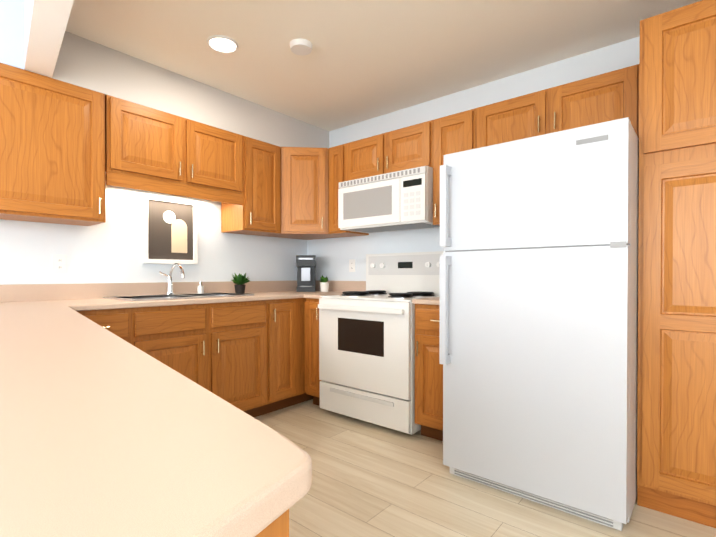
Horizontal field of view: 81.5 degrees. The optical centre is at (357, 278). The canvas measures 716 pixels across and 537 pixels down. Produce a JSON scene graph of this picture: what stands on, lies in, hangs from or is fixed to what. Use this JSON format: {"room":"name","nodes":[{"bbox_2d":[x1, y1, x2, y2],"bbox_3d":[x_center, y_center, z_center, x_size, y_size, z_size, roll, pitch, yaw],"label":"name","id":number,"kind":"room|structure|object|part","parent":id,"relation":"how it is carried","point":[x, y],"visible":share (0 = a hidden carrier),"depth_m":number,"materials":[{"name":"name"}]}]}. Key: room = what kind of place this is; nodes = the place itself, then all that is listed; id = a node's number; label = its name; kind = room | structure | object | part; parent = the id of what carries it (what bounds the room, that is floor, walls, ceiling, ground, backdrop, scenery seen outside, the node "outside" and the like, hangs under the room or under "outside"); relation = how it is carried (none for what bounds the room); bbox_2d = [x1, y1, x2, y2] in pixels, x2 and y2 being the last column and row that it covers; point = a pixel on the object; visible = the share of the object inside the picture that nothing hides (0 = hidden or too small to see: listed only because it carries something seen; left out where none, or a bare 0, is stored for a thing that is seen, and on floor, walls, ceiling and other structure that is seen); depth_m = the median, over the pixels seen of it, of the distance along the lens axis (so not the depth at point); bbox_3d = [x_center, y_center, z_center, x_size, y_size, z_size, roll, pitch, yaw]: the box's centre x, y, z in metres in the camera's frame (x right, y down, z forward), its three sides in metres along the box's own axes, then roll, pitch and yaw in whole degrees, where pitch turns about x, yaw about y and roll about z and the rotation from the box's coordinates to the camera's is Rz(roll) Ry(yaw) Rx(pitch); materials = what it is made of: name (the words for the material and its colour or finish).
{"room":"kitchen","nodes":[
{"label":"kitchen","id":0,"kind":"room"},
{"bbox_2d":[24,0,73,77],"bbox_3d":[-0.215,-1.417,0.507,0.120,0.640,5.520,0,1,-41],"label":"wall","id":1,"kind":"structure","parent":0,"point":[45,23],"depth_m":1.91,"materials":[{"name":"white paint"}]},
{"bbox_2d":[0,181,306,284],"bbox_3d":[-2.800,-0.397,1.564,0.100,2.900,7.000,0,1,40],"label":"wall","id":2,"kind":"structure","parent":0,"point":[110,250],"depth_m":2.89,"materials":[{"name":"white paint"}]},
{"bbox_2d":[0,63,104,225],"bbox_3d":[-1.834,-0.726,2.357,0.356,0.775,0.630,0,1,40],"label":"upper cabinet","id":3,"kind":"object","parent":2,"relation":"attached to","point":[52,150],"visible":1,"depth_m":2.29,"materials":[{"name":"brown wood"}]},
{"bbox_2d":[53,254,66,272],"bbox_3d":[-1.865,-0.091,2.598,0.008,0.116,0.072,0,1,40],"label":"outlet","id":4,"kind":"object","parent":2,"relation":"attached to","point":[59,263],"visible":1,"depth_m":2.60,"materials":[{"name":"white plastic"}]},
{"bbox_2d":[142,194,197,263],"bbox_3d":[-1.408,-0.358,3.131,0.021,0.495,0.410,0,1,40],"label":"picture frame","id":5,"kind":"object","parent":2,"relation":"attached to","point":[170,229],"visible":0.96,"depth_m":3.12,"materials":[{"name":"white"}]},
{"bbox_2d":[105,95,242,204],"bbox_3d":[-1.315,-0.847,2.975,0.356,0.545,0.965,0,1,40],"label":"upper cabinet","id":6,"kind":"object","parent":2,"relation":"attached to","point":[149,149],"visible":1,"depth_m":2.81,"materials":[{"name":"brown wood"}]},
{"bbox_2d":[221,136,280,235],"bbox_3d":[-0.884,-0.754,3.491,0.356,0.740,0.375,0,1,40],"label":"upper cabinet","id":7,"kind":"object","parent":2,"relation":"attached to","point":[257,213],"visible":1,"depth_m":3.38,"materials":[{"name":"brown wood"}]},
{"bbox_2d":[260,147,351,239],"bbox_3d":[-0.477,-0.757,3.788,0.599,0.740,0.599,0,1,40],"label":"upper cabinet","id":8,"kind":"object","parent":2,"relation":"attached to","point":[304,191],"visible":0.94,"depth_m":3.55,"materials":[{"name":"brown wood"}]},
{"bbox_2d":[65,0,701,130],"bbox_3d":[0.538,-1.446,1.414,5.400,0.100,3.130,0,1,40],"label":"ceiling","id":9,"kind":"structure","parent":0,"point":[363,60],"depth_m":2.45,"materials":[{"name":"white paint"}]},
{"bbox_2d":[207,35,238,52],"bbox_3d":[-0.809,-1.401,2.484,0.182,0.016,0.182,0,1,40],"label":"recessed light","id":10,"kind":"object","parent":9,"relation":"in","point":[221,43],"visible":0.98,"depth_m":2.48,"materials":[{"name":"white plastic"}]},
{"bbox_2d":[290,38,312,55],"bbox_3d":[-0.342,-1.389,2.497,0.135,0.032,0.135,0,1,40],"label":"smoke detector","id":11,"kind":"object","parent":9,"relation":"attached to","point":[300,46],"visible":1,"depth_m":2.47,"materials":[{"name":"white plastic"}]},
{"bbox_2d":[307,36,639,280],"bbox_3d":[1.511,-0.406,2.585,5.400,2.900,0.100,0,1,40],"label":"wall","id":12,"kind":"structure","parent":0,"point":[334,256],"depth_m":3.32,"materials":[{"name":"white paint"}]},
{"bbox_2d":[329,144,368,235],"bbox_3d":[-0.093,-0.755,3.625,0.195,0.740,0.356,0,1,40],"label":"upper cabinet","id":13,"kind":"object","parent":12,"relation":"attached to","point":[337,164],"visible":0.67,"depth_m":3.52,"materials":[{"name":"brown wood"}]},
{"bbox_2d":[349,259,354,271],"bbox_3d":[-0.054,-0.117,3.826,0.072,0.116,0.008,0,1,40],"label":"outlet","id":14,"kind":"object","parent":12,"relation":"attached to","point":[351,265],"visible":1,"depth_m":3.82,"materials":[{"name":"white plastic"}]},
{"bbox_2d":[346,120,432,180],"bbox_3d":[0.298,-0.955,3.296,0.820,0.335,0.356,0,1,40],"label":"upper cabinet","id":15,"kind":"object","parent":12,"relation":"attached to","point":[409,147],"visible":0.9,"depth_m":3.14,"materials":[{"name":"brown wood"}]},
{"bbox_2d":[338,166,439,232],"bbox_3d":[0.281,-0.590,3.278,0.818,0.389,0.408,0,1,40],"label":"microwave","id":16,"kind":"object","parent":15,"relation":"attached to","point":[401,200],"visible":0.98,"depth_m":3.08,"materials":[{"name":"white"}]},
{"bbox_2d":[433,108,475,225],"bbox_3d":[0.736,-0.749,2.931,0.318,0.740,0.356,0,1,40],"label":"upper cabinet","id":17,"kind":"object","parent":12,"relation":"attached to","point":[454,133],"visible":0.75,"depth_m":2.84,"materials":[{"name":"brown wood"}]},
{"bbox_2d":[476,64,638,147],"bbox_3d":[1.204,-0.916,2.537,0.900,0.400,0.356,0,1,40],"label":"upper cabinet","id":18,"kind":"object","parent":12,"relation":"attached to","point":[608,96],"visible":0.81,"depth_m":2.37,"materials":[{"name":"brown wood"}]},
{"bbox_2d":[254,399,715,536],"bbox_3d":[-0.768,1.118,-0.123,5.400,0.100,7.200,0,1,40],"label":"floor","id":19,"kind":"structure","parent":0,"point":[369,479],"depth_m":1.97,"materials":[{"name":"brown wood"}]},
{"bbox_2d":[77,307,148,354],"bbox_3d":[-1.597,0.606,2.447,0.619,0.880,0.409,0,1,40],"label":"base cabinet","id":20,"kind":"object","parent":19,"relation":"on","point":[131,325],"depth_m":2.33,"materials":[{"name":"brown wood"}]},
{"bbox_2d":[149,303,212,392],"bbox_3d":[-1.384,0.604,2.701,0.619,0.880,0.549,0,1,40],"label":"base cabinet","id":21,"kind":"object","parent":19,"relation":"on","point":[180,336],"depth_m":2.59,"materials":[{"name":"brown wood"}]},
{"bbox_2d":[0,281,303,307],"bbox_3d":[-1.336,0.098,2.721,0.660,0.130,3.347,0,1,40],"label":"countertop","id":22,"kind":"structure","parent":21,"relation":"on","point":[88,293],"depth_m":2.75,"materials":[{"name":"laminate"}]},
{"bbox_2d":[159,263,184,294],"bbox_3d":[-1.335,0.004,2.978,0.238,0.230,0.117,0,1,40],"label":"faucet","id":23,"kind":"object","parent":22,"relation":"on","point":[170,284],"visible":1,"depth_m":3.04,"materials":[{"name":"silver metal"}]},
{"bbox_2d":[103,293,253,300],"bbox_3d":[-1.236,0.211,2.934,0.475,0.181,0.860,0,1,40],"label":"sink","id":24,"kind":"object","parent":22,"relation":"in","point":[165,297],"visible":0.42,"depth_m":2.89,"materials":[{"name":"silver metal"}]},
{"bbox_2d":[197,282,203,293],"bbox_3d":[-1.235,0.077,3.258,0.048,0.100,0.048,0,1,40],"label":"soap dispenser","id":25,"kind":"object","parent":24,"relation":"on","point":[200,289],"visible":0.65,"depth_m":3.24,"materials":[{"name":"white plastic"}]},
{"bbox_2d":[231,272,248,293],"bbox_3d":[-0.972,0.036,3.444,0.201,0.178,0.179,0,1,40],"label":"potted plant","id":26,"kind":"object","parent":22,"relation":"on","point":[240,280],"visible":0.92,"depth_m":3.41,"materials":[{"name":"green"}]},
{"bbox_2d":[296,255,315,291],"bbox_3d":[-0.488,-0.046,3.916,0.178,0.335,0.250,0,1,-5],"label":"coffee maker","id":27,"kind":"object","parent":22,"relation":"on","point":[306,272],"visible":1,"depth_m":3.81,"materials":[{"name":"black plastic"}]},
{"bbox_3d":[-0.478,-0.084,3.812,0.105,0.212,0.105,0,1,40],"label":"handle","id":28,"kind":"part","parent":27,"relation":"part of","materials":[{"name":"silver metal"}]},
{"bbox_2d":[319,275,328,291],"bbox_3d":[-0.308,0.044,3.830,0.087,0.157,0.094,0,1,40],"label":"potted plant","id":29,"kind":"object","parent":22,"relation":"on","point":[324,285],"visible":1,"depth_m":3.80,"materials":[{"name":"white"}]},
{"bbox_2d":[213,300,280,416],"bbox_3d":[-1.032,0.600,3.122,0.619,0.880,0.549,0,1,40],"label":"base cabinet","id":30,"kind":"object","parent":19,"relation":"on","point":[247,357],"depth_m":2.94,"materials":[{"name":"brown wood"}]},
{"bbox_2d":[255,509,288,536],"bbox_3d":[-1.167,0.618,1.128,2.955,0.879,1.054,0,1,40],"label":"base cabinet","id":31,"kind":"object","parent":19,"relation":"on","point":[278,526],"depth_m":0.34,"materials":[{"name":"brown wood"}]},
{"bbox_2d":[0,304,311,536],"bbox_3d":[-0.903,0.164,0.905,2.335,0.030,1.117,0,1,40],"label":"countertop","id":32,"kind":"structure","parent":31,"relation":"on","point":[104,432],"depth_m":0.38,"materials":[{"name":"laminate"}]},
{"bbox_2d":[277,298,300,408],"bbox_3d":[-0.807,0.597,3.391,0.619,0.880,0.268,0,1,40],"label":"base cabinet","id":33,"kind":"object","parent":19,"relation":"on","point":[288,310],"depth_m":3.25,"materials":[{"name":"brown wood"}]},
{"bbox_2d":[301,298,321,405],"bbox_3d":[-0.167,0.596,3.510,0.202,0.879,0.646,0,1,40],"label":"base cabinet","id":34,"kind":"object","parent":19,"relation":"on","point":[311,337],"visible":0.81,"depth_m":3.30,"materials":[{"name":"brown wood"}]},
{"bbox_2d":[304,280,365,298],"bbox_3d":[-0.150,0.091,3.494,0.165,0.130,0.639,0,1,40],"label":"countertop","id":35,"kind":"structure","parent":34,"relation":"on","point":[335,287],"depth_m":3.80,"materials":[{"name":"laminate"}]},
{"bbox_2d":[318,251,444,434],"bbox_3d":[0.206,0.402,3.150,0.818,1.215,0.680,0,1,40],"label":"range","id":36,"kind":"object","parent":19,"relation":"on","point":[367,355],"visible":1,"depth_m":2.94,"materials":[{"name":"white metal"}]},
{"bbox_3d":[0.011,0.466,2.918,0.810,0.627,0.074,0,1,40],"label":"door","id":37,"kind":"part","parent":36,"relation":"part of","materials":[{"name":"white metal"}]},
{"bbox_3d":[0.023,0.893,2.936,0.810,0.205,0.039,0,1,40],"label":"drawer","id":38,"kind":"part","parent":36,"relation":"part of","materials":[{"name":"white metal"}]},
{"bbox_2d":[415,304,442,440],"bbox_3d":[0.688,0.603,2.794,0.370,0.879,0.646,0,1,40],"label":"base cabinet","id":39,"kind":"object","parent":19,"relation":"on","point":[428,393],"visible":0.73,"depth_m":2.62,"materials":[{"name":"brown wood"}]},
{"bbox_2d":[412,297,439,304],"bbox_3d":[0.692,0.097,2.793,0.374,0.130,0.632,0,1,40],"label":"countertop","id":40,"kind":"structure","parent":39,"relation":"on","point":[435,300],"depth_m":2.63,"materials":[{"name":"laminate"}]},
{"bbox_2d":[439,117,638,530],"bbox_3d":[1.027,0.197,2.247,0.826,1.700,0.927,0,1,40],"label":"refrigerator","id":41,"kind":"object","parent":19,"relation":"on","point":[538,344],"visible":0.98,"depth_m":1.88,"materials":[{"name":"white metal"}]},
{"bbox_3d":[0.794,0.429,1.971,0.826,1.130,0.076,0,1,40],"label":"door","id":42,"kind":"part","parent":41,"relation":"part of","materials":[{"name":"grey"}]},
{"bbox_3d":[0.794,-0.397,1.963,0.826,0.506,0.076,0,1,40],"label":"door","id":43,"kind":"part","parent":41,"relation":"part of","materials":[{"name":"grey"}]},
{"bbox_2d":[637,0,715,527],"bbox_3d":[1.722,-0.062,1.909,0.664,2.225,0.666,0,1,40],"label":"pantry cabinet","id":44,"kind":"object","parent":19,"relation":"on","point":[676,432],"visible":1,"depth_m":1.80,"materials":[{"name":"brown wood"}]},
{"bbox_3d":[-0.768,-1.781,-0.149,5.400,0.100,7.200,0,1,40],"label":"ceiling","id":45,"kind":"structure","parent":0,"visible":0},
{"bbox_2d":[0,0,328,148],"bbox_3d":[-1.551,-1.438,2.727,0.310,0.639,3.600,0,1,40],"label":"wall","id":46,"kind":"structure","parent":45,"relation":"attached to","point":[89,64],"depth_m":2.74,"materials":[{"name":"white paint"}]}
]}

